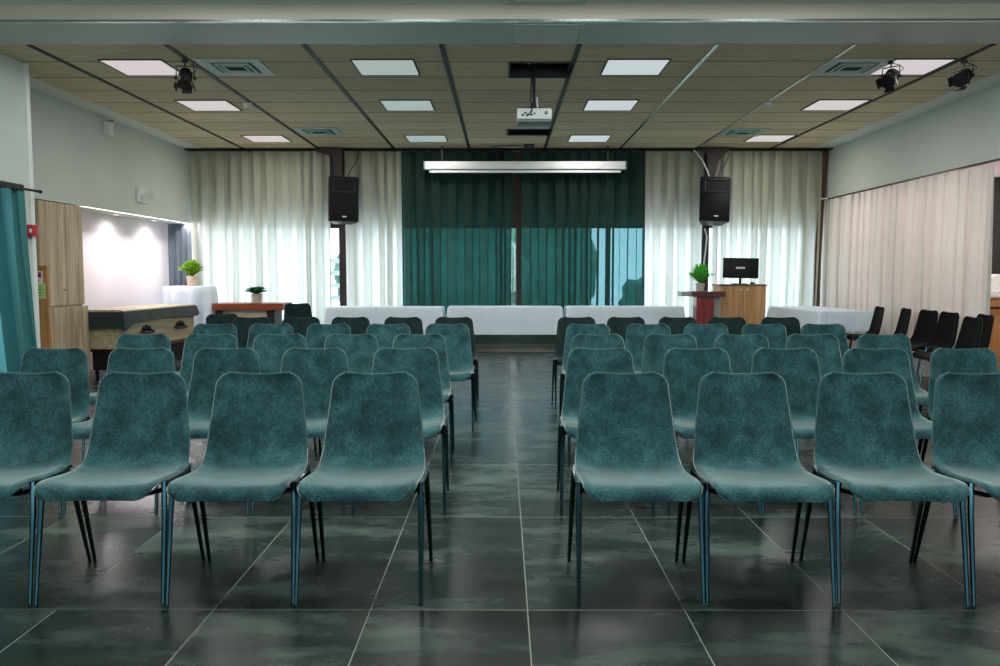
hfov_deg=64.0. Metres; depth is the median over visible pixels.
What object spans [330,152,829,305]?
wall
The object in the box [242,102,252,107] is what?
smoke detector
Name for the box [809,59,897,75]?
ceiling vent
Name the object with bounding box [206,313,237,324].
chair
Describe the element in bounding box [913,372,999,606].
chair
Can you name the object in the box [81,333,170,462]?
chair
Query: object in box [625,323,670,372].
chair
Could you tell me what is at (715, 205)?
grille
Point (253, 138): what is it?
recessed light
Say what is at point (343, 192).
loudspeaker
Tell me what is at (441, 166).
projection screen
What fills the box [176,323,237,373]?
chair
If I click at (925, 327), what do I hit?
chair
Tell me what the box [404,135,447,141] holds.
recessed light
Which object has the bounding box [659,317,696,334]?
chair
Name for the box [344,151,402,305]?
sheer curtain
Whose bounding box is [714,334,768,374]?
chair
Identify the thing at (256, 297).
potted plant
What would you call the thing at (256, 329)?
chair
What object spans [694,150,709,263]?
cable
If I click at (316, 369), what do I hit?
chair
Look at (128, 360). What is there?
chair
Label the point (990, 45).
trim
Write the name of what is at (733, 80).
ceiling
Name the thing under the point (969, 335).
chair
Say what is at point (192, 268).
potted fern
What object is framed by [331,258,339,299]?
fence
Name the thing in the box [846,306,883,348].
chair
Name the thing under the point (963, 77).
spotlight
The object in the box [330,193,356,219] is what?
grille
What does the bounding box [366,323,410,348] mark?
chair
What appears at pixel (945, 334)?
chair
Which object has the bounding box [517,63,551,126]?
projector
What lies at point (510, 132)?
ceiling vent
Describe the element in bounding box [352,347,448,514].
chair
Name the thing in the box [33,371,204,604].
chair
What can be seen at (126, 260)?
wall
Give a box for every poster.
[37,271,42,282]
[38,283,45,298]
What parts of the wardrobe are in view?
door, door, door, door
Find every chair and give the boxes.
[0,371,91,604]
[19,347,89,514]
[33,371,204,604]
[62,347,175,515]
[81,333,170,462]
[154,347,260,515]
[165,371,318,605]
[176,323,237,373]
[179,333,237,396]
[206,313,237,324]
[232,317,270,347]
[246,323,293,348]
[251,347,348,514]
[252,334,316,450]
[282,317,319,338]
[284,303,311,317]
[294,372,432,604]
[306,323,350,349]
[318,333,378,450]
[331,317,369,334]
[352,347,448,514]
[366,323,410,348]
[384,317,422,334]
[392,333,454,465]
[425,323,475,430]
[435,317,478,408]
[551,317,595,408]
[557,347,654,515]
[559,323,610,418]
[564,334,624,465]
[567,372,705,604]
[607,317,644,343]
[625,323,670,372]
[641,334,697,374]
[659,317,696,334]
[662,347,761,514]
[682,372,835,606]
[684,323,728,349]
[708,317,745,334]
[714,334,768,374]
[741,323,786,349]
[751,347,856,515]
[761,317,800,336]
[785,334,841,458]
[799,371,969,606]
[801,323,848,362]
[842,347,956,515]
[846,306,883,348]
[857,334,927,413]
[894,307,910,334]
[910,309,937,343]
[911,311,958,386]
[912,316,982,375]
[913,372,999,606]
[921,348,999,515]
[927,313,993,388]
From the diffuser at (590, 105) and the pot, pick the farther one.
the pot
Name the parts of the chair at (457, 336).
backrest, seat, leg, leg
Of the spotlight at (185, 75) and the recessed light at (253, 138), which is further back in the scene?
the recessed light at (253, 138)
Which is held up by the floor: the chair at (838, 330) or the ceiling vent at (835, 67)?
the chair at (838, 330)
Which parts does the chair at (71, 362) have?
backrest, leg, seat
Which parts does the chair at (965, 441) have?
leg, rail, seat, backrest, leg, seat frame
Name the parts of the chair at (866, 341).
backrest, seat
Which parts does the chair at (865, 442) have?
leg, rail, seat frame, leg, backrest, seat, leg, leg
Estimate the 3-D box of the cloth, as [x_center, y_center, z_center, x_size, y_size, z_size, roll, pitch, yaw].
[-4.835,-0.212,10.792,0.686,0.240,2.156,0,4,3]
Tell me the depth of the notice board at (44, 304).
8.71 m
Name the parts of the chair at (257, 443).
leg, leg, seat, backrest, leg, seat frame, rail, leg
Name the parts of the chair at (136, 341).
leg, seat, backrest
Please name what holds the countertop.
on the base cabinet at (994, 345)
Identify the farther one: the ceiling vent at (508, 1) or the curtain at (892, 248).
the curtain at (892, 248)
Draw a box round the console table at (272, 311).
[212,302,291,323]
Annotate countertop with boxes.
[990,294,999,297]
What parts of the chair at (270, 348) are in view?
backrest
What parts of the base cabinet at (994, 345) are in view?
arched panel, drawer, door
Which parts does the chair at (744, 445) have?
leg, rail, seat frame, leg, backrest, seat, leg, leg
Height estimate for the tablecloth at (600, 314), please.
0.414 m
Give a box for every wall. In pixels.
[0,53,33,308]
[30,88,190,223]
[81,211,168,369]
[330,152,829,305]
[825,84,999,197]
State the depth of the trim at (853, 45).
8.71 m
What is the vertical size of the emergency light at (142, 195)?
0.200 m
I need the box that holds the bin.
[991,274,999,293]
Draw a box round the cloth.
[88,305,199,331]
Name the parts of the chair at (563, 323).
leg, leg, seat, backrest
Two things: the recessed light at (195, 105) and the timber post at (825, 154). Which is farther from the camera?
the timber post at (825, 154)
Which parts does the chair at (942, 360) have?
leg, seat, leg, backrest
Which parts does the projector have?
plate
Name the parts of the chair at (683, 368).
leg, seat, backrest, leg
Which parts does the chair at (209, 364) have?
leg, seat, backrest, leg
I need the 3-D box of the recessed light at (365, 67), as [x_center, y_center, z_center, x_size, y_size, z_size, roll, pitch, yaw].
[-1.100,-2.572,7.756,0.600,0.010,0.600,0,4,0]
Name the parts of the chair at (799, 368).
backrest, seat, leg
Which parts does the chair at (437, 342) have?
backrest, seat, leg, leg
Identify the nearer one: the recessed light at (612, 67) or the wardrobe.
the recessed light at (612, 67)
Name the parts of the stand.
frame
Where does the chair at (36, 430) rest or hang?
on the floor
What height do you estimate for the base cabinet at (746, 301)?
1.125 m
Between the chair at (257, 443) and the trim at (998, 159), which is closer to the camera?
the chair at (257, 443)
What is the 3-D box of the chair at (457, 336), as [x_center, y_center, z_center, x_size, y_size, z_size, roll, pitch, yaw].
[-0.461,0.359,6.738,0.504,0.856,0.544,0,4,1]
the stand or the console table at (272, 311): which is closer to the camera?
the stand
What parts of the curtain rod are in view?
pelmet rail, rod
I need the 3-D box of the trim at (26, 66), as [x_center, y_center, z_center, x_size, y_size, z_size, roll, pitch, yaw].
[-4.524,-0.943,7.754,0.017,3.300,0.060,0,4,0]
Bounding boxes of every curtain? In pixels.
[0,187,36,373]
[168,224,191,285]
[189,151,331,323]
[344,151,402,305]
[644,151,703,317]
[711,151,822,316]
[820,170,961,375]
[952,164,993,347]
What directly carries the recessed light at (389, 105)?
in the ceiling at (733, 80)
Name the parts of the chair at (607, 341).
leg, backrest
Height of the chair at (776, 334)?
0.856 m
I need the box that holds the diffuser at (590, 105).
[584,101,636,109]
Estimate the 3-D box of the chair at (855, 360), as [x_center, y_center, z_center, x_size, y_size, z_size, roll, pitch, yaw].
[2.178,0.528,4.450,0.504,0.856,0.545,0,4,2]
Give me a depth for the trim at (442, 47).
8.62 m
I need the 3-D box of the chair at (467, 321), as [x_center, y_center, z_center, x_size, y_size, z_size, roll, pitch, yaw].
[-0.466,0.280,7.817,0.504,0.856,0.545,0,4,1]
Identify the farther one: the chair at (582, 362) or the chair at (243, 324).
the chair at (243, 324)
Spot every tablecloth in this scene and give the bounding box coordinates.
[161,286,218,326]
[324,306,445,333]
[447,306,562,334]
[563,306,684,324]
[766,306,873,330]
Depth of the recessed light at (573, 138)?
11.80 m
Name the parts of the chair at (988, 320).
seat, backrest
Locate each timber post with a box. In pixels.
[315,148,346,305]
[516,152,520,305]
[698,148,730,290]
[813,151,828,305]
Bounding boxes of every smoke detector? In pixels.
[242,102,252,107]
[763,102,772,106]
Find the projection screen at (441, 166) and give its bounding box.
[424,146,626,172]
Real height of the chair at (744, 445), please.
0.856 m
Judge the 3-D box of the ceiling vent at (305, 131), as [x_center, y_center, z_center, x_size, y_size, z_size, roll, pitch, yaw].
[-2.537,-2.822,11.232,0.600,0.024,0.600,0,4,0]
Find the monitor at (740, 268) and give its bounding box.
[723,258,758,283]
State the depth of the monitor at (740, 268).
12.25 m
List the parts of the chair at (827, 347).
leg, backrest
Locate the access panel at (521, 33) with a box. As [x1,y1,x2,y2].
[509,24,584,43]
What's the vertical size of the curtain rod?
0.080 m
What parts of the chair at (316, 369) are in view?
leg, backrest, seat, leg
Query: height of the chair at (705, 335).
0.856 m
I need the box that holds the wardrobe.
[34,199,89,373]
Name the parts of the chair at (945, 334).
leg, seat, backrest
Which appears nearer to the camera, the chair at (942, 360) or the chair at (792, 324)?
the chair at (942, 360)
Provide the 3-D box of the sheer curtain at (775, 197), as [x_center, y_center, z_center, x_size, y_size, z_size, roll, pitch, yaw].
[4.289,-1.374,12.949,1.750,3.085,0.196,0,4,0]
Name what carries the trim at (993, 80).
attached to the wall at (965, 131)
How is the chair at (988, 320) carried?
on the floor
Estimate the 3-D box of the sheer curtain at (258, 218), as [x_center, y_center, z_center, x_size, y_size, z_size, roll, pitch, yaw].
[-3.860,-1.376,12.985,2.241,3.085,0.208,0,4,0]
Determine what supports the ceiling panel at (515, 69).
attached to the ceiling at (733, 80)
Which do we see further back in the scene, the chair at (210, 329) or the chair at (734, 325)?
the chair at (734, 325)
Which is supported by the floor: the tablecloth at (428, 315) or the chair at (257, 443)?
the chair at (257, 443)
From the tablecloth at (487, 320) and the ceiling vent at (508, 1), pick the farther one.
the tablecloth at (487, 320)
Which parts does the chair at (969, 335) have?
leg, seat, backrest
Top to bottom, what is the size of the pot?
0.155 m
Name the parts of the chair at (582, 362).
leg, leg, seat, backrest, leg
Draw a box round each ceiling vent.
[194,59,275,75]
[292,127,344,135]
[507,0,586,3]
[507,129,550,135]
[717,128,770,135]
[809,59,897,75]
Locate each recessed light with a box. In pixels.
[97,59,178,75]
[174,100,242,110]
[240,135,291,141]
[350,59,420,75]
[379,100,434,110]
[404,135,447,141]
[567,135,611,141]
[582,99,639,110]
[599,59,671,75]
[743,135,796,141]
[800,99,871,110]
[870,58,957,74]
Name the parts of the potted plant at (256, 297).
pot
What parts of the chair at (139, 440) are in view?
leg, leg, seat, backrest, seat frame, leg, rail, leg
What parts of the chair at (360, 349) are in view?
backrest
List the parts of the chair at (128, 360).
leg, seat, backrest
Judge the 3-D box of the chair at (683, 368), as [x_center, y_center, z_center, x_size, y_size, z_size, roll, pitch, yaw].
[1.144,0.528,4.456,0.504,0.856,0.545,0,4,0]
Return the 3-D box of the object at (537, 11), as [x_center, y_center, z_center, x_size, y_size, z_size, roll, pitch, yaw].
[0.524,-2.567,6.341,12.200,0.163,0.030,0,4,0]
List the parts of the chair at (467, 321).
backrest, seat, leg, leg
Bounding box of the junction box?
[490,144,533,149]
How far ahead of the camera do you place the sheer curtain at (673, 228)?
12.91 m
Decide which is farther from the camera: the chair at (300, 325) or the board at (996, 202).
the board at (996, 202)
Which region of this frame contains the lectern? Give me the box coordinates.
[678,291,725,323]
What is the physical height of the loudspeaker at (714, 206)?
1.162 m
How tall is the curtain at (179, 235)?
2.060 m
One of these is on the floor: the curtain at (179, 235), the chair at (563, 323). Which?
the chair at (563, 323)
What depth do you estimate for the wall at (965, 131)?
9.97 m
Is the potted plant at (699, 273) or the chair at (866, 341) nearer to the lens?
the chair at (866, 341)
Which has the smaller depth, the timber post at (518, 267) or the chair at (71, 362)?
the chair at (71, 362)
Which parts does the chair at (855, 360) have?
leg, backrest, leg, seat, leg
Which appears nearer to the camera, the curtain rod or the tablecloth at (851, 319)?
the curtain rod
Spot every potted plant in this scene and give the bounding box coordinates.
[242,286,268,302]
[688,263,714,290]
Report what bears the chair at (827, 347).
on the floor
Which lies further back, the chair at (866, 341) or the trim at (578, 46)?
the trim at (578, 46)
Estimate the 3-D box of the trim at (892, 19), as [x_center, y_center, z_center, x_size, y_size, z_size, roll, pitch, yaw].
[0.374,-2.476,6.346,9.900,0.018,0.036,0,4,0]
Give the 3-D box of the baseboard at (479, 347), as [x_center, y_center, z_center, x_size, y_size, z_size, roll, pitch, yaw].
[0.075,0.237,13.298,10.050,0.130,0.230,0,4,0]
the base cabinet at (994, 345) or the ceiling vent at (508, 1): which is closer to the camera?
the ceiling vent at (508, 1)
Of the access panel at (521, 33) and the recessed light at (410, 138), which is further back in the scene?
the recessed light at (410, 138)
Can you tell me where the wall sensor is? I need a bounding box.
[103,120,113,135]
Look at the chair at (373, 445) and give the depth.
3.47 m
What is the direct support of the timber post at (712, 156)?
on the floor
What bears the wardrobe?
on the floor
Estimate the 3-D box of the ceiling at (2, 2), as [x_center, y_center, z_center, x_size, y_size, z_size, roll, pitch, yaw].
[0.504,-2.218,0.837,12.200,0.050,11.000,0,4,0]
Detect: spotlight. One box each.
[173,60,196,93]
[875,61,903,92]
[947,60,976,90]
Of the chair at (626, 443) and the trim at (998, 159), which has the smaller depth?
the chair at (626, 443)
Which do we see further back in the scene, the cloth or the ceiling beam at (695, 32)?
the cloth
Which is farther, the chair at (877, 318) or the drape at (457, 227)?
the drape at (457, 227)
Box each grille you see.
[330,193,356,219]
[702,192,728,218]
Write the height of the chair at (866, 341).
0.856 m
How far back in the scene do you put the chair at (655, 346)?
5.74 m
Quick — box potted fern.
[178,260,205,285]
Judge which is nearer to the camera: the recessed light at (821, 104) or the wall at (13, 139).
the wall at (13, 139)
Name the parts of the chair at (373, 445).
leg, leg, seat, backrest, leg, rail, leg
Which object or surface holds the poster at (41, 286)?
attached to the notice board at (44, 304)
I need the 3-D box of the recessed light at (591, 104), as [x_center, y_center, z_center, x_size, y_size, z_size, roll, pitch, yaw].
[1.306,-2.700,9.492,0.600,0.010,0.600,0,4,0]
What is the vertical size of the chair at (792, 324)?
0.856 m
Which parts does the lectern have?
panel, panel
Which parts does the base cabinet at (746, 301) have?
door, door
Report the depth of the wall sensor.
10.15 m
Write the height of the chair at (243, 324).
0.856 m
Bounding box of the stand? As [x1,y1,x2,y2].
[90,338,185,375]
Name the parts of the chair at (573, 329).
leg, leg, seat, backrest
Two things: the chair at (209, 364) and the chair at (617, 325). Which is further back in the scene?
the chair at (617, 325)
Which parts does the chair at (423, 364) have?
leg, backrest, seat, leg, leg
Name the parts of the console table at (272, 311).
leg, modesty panel, leg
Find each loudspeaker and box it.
[328,151,358,224]
[699,153,730,225]
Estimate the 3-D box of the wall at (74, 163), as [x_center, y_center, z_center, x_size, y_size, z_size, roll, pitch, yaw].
[-5.300,-2.200,10.461,0.520,1.210,5.530,0,4,0]
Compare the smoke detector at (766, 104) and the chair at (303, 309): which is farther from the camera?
the chair at (303, 309)
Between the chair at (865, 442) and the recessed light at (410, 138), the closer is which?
the chair at (865, 442)
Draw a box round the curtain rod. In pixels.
[0,180,41,193]
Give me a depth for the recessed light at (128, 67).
7.73 m
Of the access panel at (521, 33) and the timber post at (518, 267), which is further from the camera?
the timber post at (518, 267)
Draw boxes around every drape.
[401,150,511,316]
[521,150,644,314]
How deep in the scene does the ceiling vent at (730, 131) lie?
11.20 m
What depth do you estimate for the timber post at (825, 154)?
12.95 m
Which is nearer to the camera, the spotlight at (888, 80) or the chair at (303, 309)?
the spotlight at (888, 80)
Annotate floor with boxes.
[0,352,999,665]
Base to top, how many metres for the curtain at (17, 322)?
2.010 m
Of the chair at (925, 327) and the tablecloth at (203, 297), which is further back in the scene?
the tablecloth at (203, 297)
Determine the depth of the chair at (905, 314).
10.12 m
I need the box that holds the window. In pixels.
[512,225,516,305]
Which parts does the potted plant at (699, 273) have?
pot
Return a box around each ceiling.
[0,0,999,4]
[0,44,999,151]
[838,161,999,197]
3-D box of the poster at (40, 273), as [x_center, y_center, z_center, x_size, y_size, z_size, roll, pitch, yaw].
[-5.027,-0.604,8.671,0.140,0.130,0.006,0,4,0]
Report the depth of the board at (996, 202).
10.33 m
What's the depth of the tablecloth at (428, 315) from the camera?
12.30 m
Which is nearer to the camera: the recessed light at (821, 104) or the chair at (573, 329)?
the chair at (573, 329)
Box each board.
[37,266,51,348]
[992,177,999,273]
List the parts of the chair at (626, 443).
leg, rail, leg, backrest, seat, leg, leg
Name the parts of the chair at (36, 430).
seat frame, leg, seat, backrest, rail, leg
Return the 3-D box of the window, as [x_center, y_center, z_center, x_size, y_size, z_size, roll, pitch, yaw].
[-0.425,-0.908,13.401,1.450,1.800,0.060,0,4,0]
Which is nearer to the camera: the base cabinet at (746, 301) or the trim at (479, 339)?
the base cabinet at (746, 301)
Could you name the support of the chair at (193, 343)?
on the floor
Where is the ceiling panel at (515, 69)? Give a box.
[508,62,572,77]
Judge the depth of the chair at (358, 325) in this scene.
8.03 m
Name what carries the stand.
on the floor
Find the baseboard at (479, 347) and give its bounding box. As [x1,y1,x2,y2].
[475,344,554,351]
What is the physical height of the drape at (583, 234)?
2.940 m
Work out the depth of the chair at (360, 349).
5.75 m
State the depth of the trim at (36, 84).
9.86 m
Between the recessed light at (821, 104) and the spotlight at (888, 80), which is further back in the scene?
the recessed light at (821, 104)
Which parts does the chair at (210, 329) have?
backrest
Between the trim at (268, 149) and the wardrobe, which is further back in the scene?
the trim at (268, 149)
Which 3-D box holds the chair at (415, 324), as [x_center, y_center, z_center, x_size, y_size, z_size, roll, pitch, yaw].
[-0.972,0.280,7.816,0.504,0.856,0.545,0,4,1]
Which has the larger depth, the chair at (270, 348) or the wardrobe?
the wardrobe
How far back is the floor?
3.39 m
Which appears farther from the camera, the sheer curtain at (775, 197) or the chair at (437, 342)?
the sheer curtain at (775, 197)
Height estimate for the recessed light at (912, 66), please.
0.010 m
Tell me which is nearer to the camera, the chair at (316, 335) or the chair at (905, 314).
the chair at (316, 335)
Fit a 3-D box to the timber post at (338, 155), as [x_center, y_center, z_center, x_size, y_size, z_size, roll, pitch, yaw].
[-2.706,-1.313,12.974,0.430,3.270,0.450,0,4,0]
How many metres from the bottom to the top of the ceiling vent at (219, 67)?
0.024 m
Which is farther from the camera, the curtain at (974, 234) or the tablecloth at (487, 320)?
the tablecloth at (487, 320)
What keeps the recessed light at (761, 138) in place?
in the ceiling at (733, 80)
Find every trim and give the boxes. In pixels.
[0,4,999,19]
[0,18,999,22]
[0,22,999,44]
[23,63,40,347]
[27,45,250,151]
[29,76,209,151]
[164,45,318,147]
[184,148,832,150]
[301,44,395,151]
[439,44,469,147]
[474,335,554,343]
[544,44,581,147]
[620,44,718,147]
[690,44,856,151]
[771,44,995,147]
[804,72,999,151]
[825,158,999,199]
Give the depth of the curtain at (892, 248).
10.72 m
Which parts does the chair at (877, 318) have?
seat, backrest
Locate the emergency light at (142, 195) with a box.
[136,187,155,202]
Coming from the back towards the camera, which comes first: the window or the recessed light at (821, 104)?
the window
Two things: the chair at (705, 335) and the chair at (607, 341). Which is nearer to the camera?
the chair at (607, 341)
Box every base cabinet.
[712,284,767,323]
[988,294,999,371]

